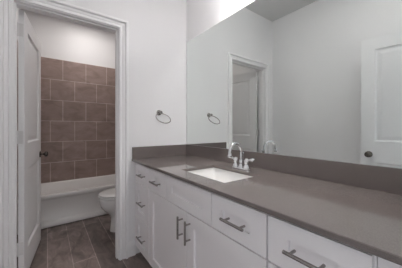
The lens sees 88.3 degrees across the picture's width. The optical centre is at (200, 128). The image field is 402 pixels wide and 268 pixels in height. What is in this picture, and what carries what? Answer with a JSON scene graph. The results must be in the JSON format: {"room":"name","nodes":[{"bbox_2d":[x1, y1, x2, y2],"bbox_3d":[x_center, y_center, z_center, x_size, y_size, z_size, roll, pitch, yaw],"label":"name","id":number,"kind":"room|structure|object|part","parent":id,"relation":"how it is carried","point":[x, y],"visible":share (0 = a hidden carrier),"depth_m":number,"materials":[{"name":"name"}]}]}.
{"room":"bathroom","nodes":[
{"label":"bathroom","id":0,"kind":"room"},
{"bbox_2d":[21,9,114,68],"bbox_3d":[-1.925,-0.237,3.304,1.582,2.808,0.120,0,0,-37],"label":"wall","id":1,"kind":"structure","parent":0,"point":[60,39],"depth_m":3.19,"materials":[{"name":"paint"}]},
{"bbox_2d":[41,57,114,182],"bbox_3d":[-1.854,-0.108,3.275,1.480,1.830,0.012,0,0,-37],"label":"tiled wall","id":2,"kind":"structure","parent":1,"relation":"attached to","point":[78,99],"depth_m":3.20,"materials":[{"name":"brown tile"}]},
{"bbox_2d":[17,214,151,267],"bbox_3d":[-0.153,1.217,0.920,1.822,0.100,6.060,0,0,-37],"label":"floor","id":3,"kind":"structure","parent":0,"point":[86,243],"depth_m":2.01,"materials":[{"name":"brown tile"}]},
{"bbox_2d":[17,174,114,234],"bbox_3d":[-1.633,0.975,2.977,1.478,0.385,0.727,0,0,-37],"label":"bathtub","id":4,"kind":"object","parent":3,"relation":"on","point":[65,201],"visible":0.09,"depth_m":2.64,"materials":[{"name":"ceramic"}]},
{"bbox_2d":[98,188,114,231],"bbox_3d":[-0.826,0.778,2.501,0.748,0.777,0.452,0,0,-37],"label":"toilet","id":5,"kind":"object","parent":3,"relation":"on","point":[106,197],"visible":0.16,"depth_m":2.26,"materials":[{"name":"ceramic"}]},
{"bbox_3d":[-0.926,0.765,2.427,0.500,0.018,0.374,0,0,-37],"label":"seat","id":6,"kind":"part","parent":5,"relation":"part of","materials":[{"name":"white plastic"}]},
{"bbox_3d":[-0.924,0.736,2.428,0.500,0.029,0.372,0,0,-37],"label":"lid","id":7,"kind":"part","parent":5,"relation":"part of","materials":[{"name":"white plastic"}]},
{"bbox_2d":[135,163,149,262],"bbox_3d":[-0.302,0.735,1.927,0.612,0.864,0.351,0,0,-37],"label":"base cabinet","id":8,"kind":"object","parent":3,"relation":"on","point":[142,189],"visible":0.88,"depth_m":1.75,"materials":[{"name":"wood"}]},
{"bbox_3d":[-0.497,0.922,1.760,0.019,0.273,0.306,0,0,-37],"label":"drawer","id":9,"kind":"part","parent":8,"relation":"part of","materials":[{"name":"wood"}]},
{"bbox_3d":[-0.497,0.396,1.760,0.019,0.162,0.306,0,0,-37],"label":"drawer","id":10,"kind":"part","parent":8,"relation":"part of","materials":[{"name":"wood"}]},
{"bbox_3d":[-0.497,0.631,1.760,0.019,0.295,0.306,0,0,-37],"label":"drawer","id":11,"kind":"part","parent":8,"relation":"part of","materials":[{"name":"wood"}]},
{"bbox_2d":[149,168,268,267],"bbox_3d":[0.128,0.735,1.349,0.612,0.864,1.088,0,0,-37],"label":"base cabinet","id":12,"kind":"object","parent":3,"relation":"on","point":[191,226],"visible":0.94,"depth_m":1.09,"materials":[{"name":"wood"}]},
{"bbox_3d":[-0.317,0.396,1.518,0.019,0.162,0.278,0,0,-37],"label":"drawer","id":13,"kind":"part","parent":12,"relation":"part of","materials":[{"name":"wood"}]},
{"bbox_3d":[-0.239,0.771,1.413,0.019,0.575,0.540,0,0,-37],"label":"door","id":14,"kind":"part","parent":12,"relation":"part of","materials":[{"name":"wood"}]},
{"bbox_3d":[-0.125,0.579,1.210,0.040,0.130,0.012,0,0,-37],"label":"handle","id":15,"kind":"part","parent":12,"relation":"part of","materials":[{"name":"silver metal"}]},
{"bbox_3d":[-0.077,0.579,1.146,0.040,0.130,0.012,0,0,-37],"label":"handle","id":16,"kind":"part","parent":12,"relation":"part of","materials":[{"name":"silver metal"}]},
{"bbox_3d":[0.085,0.771,0.978,0.019,0.575,0.536,0,0,-37],"label":"door","id":17,"kind":"part","parent":12,"relation":"part of","materials":[{"name":"wood"}]},
{"bbox_3d":[0.134,0.396,0.862,0.040,0.012,0.130,0,0,-37],"label":"handle","id":18,"kind":"part","parent":12,"relation":"part of","materials":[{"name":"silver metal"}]},
{"bbox_3d":[0.153,0.396,0.887,0.019,0.162,0.309,0,0,-37],"label":"drawer","id":19,"kind":"part","parent":12,"relation":"part of","materials":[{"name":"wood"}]},
{"bbox_2d":[132,144,401,265],"bbox_3d":[0.181,0.237,1.296,0.595,0.129,1.940,0,0,-37],"label":"countertop","id":20,"kind":"structure","parent":12,"relation":"on","point":[359,206],"depth_m":0.93,"materials":[{"name":"grey stone"}]},
{"bbox_2d":[187,168,251,182],"bbox_3d":[0.110,0.373,1.331,0.335,0.142,0.475,0,0,-37],"label":"sink","id":21,"kind":"object","parent":20,"relation":"in","point":[224,176],"visible":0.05,"depth_m":1.51,"materials":[{"name":"ceramic"}]},
{"bbox_2d":[227,142,254,170],"bbox_3d":[0.265,0.186,1.434,0.176,0.192,0.200,0,0,2],"label":"faucet","id":22,"kind":"object","parent":20,"relation":"on","point":[246,167],"visible":1,"depth_m":1.41,"materials":[{"name":"silver metal"}]},
{"bbox_3d":[0.249,0.238,1.481,0.049,0.068,0.049,0,0,-37],"label":"handle","id":23,"kind":"part","parent":22,"relation":"part of","materials":[{"name":"silver metal"}]},
{"bbox_3d":[0.236,0.180,1.398,0.162,0.182,0.042,0,0,-44],"label":"spout","id":24,"kind":"part","parent":22,"relation":"part of","materials":[{"name":"silver metal"}]},
{"bbox_3d":[0.279,0.276,1.440,0.052,0.011,0.156,0,0,-37],"label":"plate","id":25,"kind":"part","parent":22,"relation":"part of","materials":[{"name":"silver metal"}]},
{"bbox_3d":[0.309,0.238,1.399,0.049,0.068,0.049,0,0,-37],"label":"handle","id":26,"kind":"part","parent":22,"relation":"part of","materials":[{"name":"silver metal"}]},
{"bbox_2d":[268,215,401,267],"bbox_3d":[0.596,0.735,0.720,0.612,0.864,0.476,0,0,-37],"label":"base cabinet","id":27,"kind":"object","parent":3,"relation":"on","point":[290,245],"visible":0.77,"depth_m":0.63,"materials":[{"name":"wood"}]},
{"bbox_3d":[0.340,0.631,0.635,0.019,0.295,0.298,0,0,-37],"label":"drawer","id":28,"kind":"part","parent":27,"relation":"part of","materials":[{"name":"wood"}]},
{"bbox_3d":[0.313,0.396,0.621,0.040,0.012,0.130,0,0,-37],"label":"handle","id":29,"kind":"part","parent":27,"relation":"part of","materials":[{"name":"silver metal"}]},
{"bbox_3d":[0.499,0.685,0.455,0.020,0.764,0.168,0,0,-37],"label":"filler panel","id":30,"kind":"part","parent":27,"relation":"part of","materials":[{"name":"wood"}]},
{"bbox_2d":[60,0,185,253],"bbox_3d":[-0.829,-0.237,1.829,1.582,2.808,0.116,0,0,-37],"label":"wall","id":31,"kind":"structure","parent":0,"point":[156,28],"depth_m":2.01,"materials":[{"name":"paint"}]},
{"bbox_2d":[17,10,47,267],"bbox_3d":[-1.497,0.133,1.822,0.171,2.025,0.708,0,0,-29],"label":"door","id":32,"kind":"structure","parent":31,"relation":"in","point":[29,44],"depth_m":1.70,"materials":[{"name":"wood"}]},
{"bbox_3d":[-1.594,0.262,2.101,0.068,0.064,0.064,0,0,-29],"label":"knob","id":33,"kind":"part","parent":32,"relation":"part of","materials":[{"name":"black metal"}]},
{"bbox_2d":[0,0,127,267],"bbox_3d":[-1.041,0.103,1.671,0.848,2.128,0.168,0,0,-37],"label":"door frame","id":34,"kind":"structure","parent":31,"relation":"attached to","point":[58,9],"depth_m":1.46,"materials":[{"name":"wood"}]},
{"bbox_2d":[128,240,135,257],"bbox_3d":[-1.016,1.101,1.609,1.020,0.132,0.014,0,0,-37],"label":"baseboard","id":35,"kind":"structure","parent":31,"relation":"attached to","point":[131,245],"depth_m":1.89,"materials":[{"name":"wood"}]},
{"bbox_2d":[155,110,170,123],"bbox_3d":[-0.373,-0.113,1.998,0.152,0.138,0.155,0,0,-37],"label":"towel ring","id":36,"kind":"object","parent":31,"relation":"attached to","point":[158,112],"visible":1,"depth_m":2.01,"materials":[{"name":"silver metal"}]},
{"bbox_2d":[186,0,399,168],"bbox_3d":[-0.080,-0.237,2.249,0.120,2.808,4.015,0,0,-37],"label":"wall","id":37,"kind":"structure","parent":0,"point":[201,15],"depth_m":1.98,"materials":[{"name":"paint"}]},
{"bbox_2d":[186,144,401,194],"bbox_3d":[0.413,0.227,1.469,0.017,0.109,1.940,0,0,-37],"label":"backsplash","id":38,"kind":"structure","parent":37,"relation":"attached to","point":[385,179],"depth_m":1.13,"materials":[{"name":"grey stone"}]},
{"bbox_2d":[187,0,401,168],"bbox_3d":[0.422,-0.378,1.467,0.006,1.101,1.921,0,0,-37],"label":"vanity mirror","id":39,"kind":"object","parent":37,"relation":"attached to","point":[314,79],"visible":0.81,"depth_m":1.21,"materials":[{"name":"silver mirror"}]},
{"bbox_3d":[-1.979,-0.237,2.117,0.080,2.808,1.720,0,0,-37],"label":"wall","id":40,"kind":"structure","parent":0,"visible":0},
{"bbox_2d":[17,40,17,196],"bbox_3d":[-2.232,-0.108,2.534,0.011,1.830,0.750,0,0,-37],"label":"tiled wall","id":41,"kind":"structure","parent":40,"relation":"attached to","point":[17,40],"depth_m":2.39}
]}

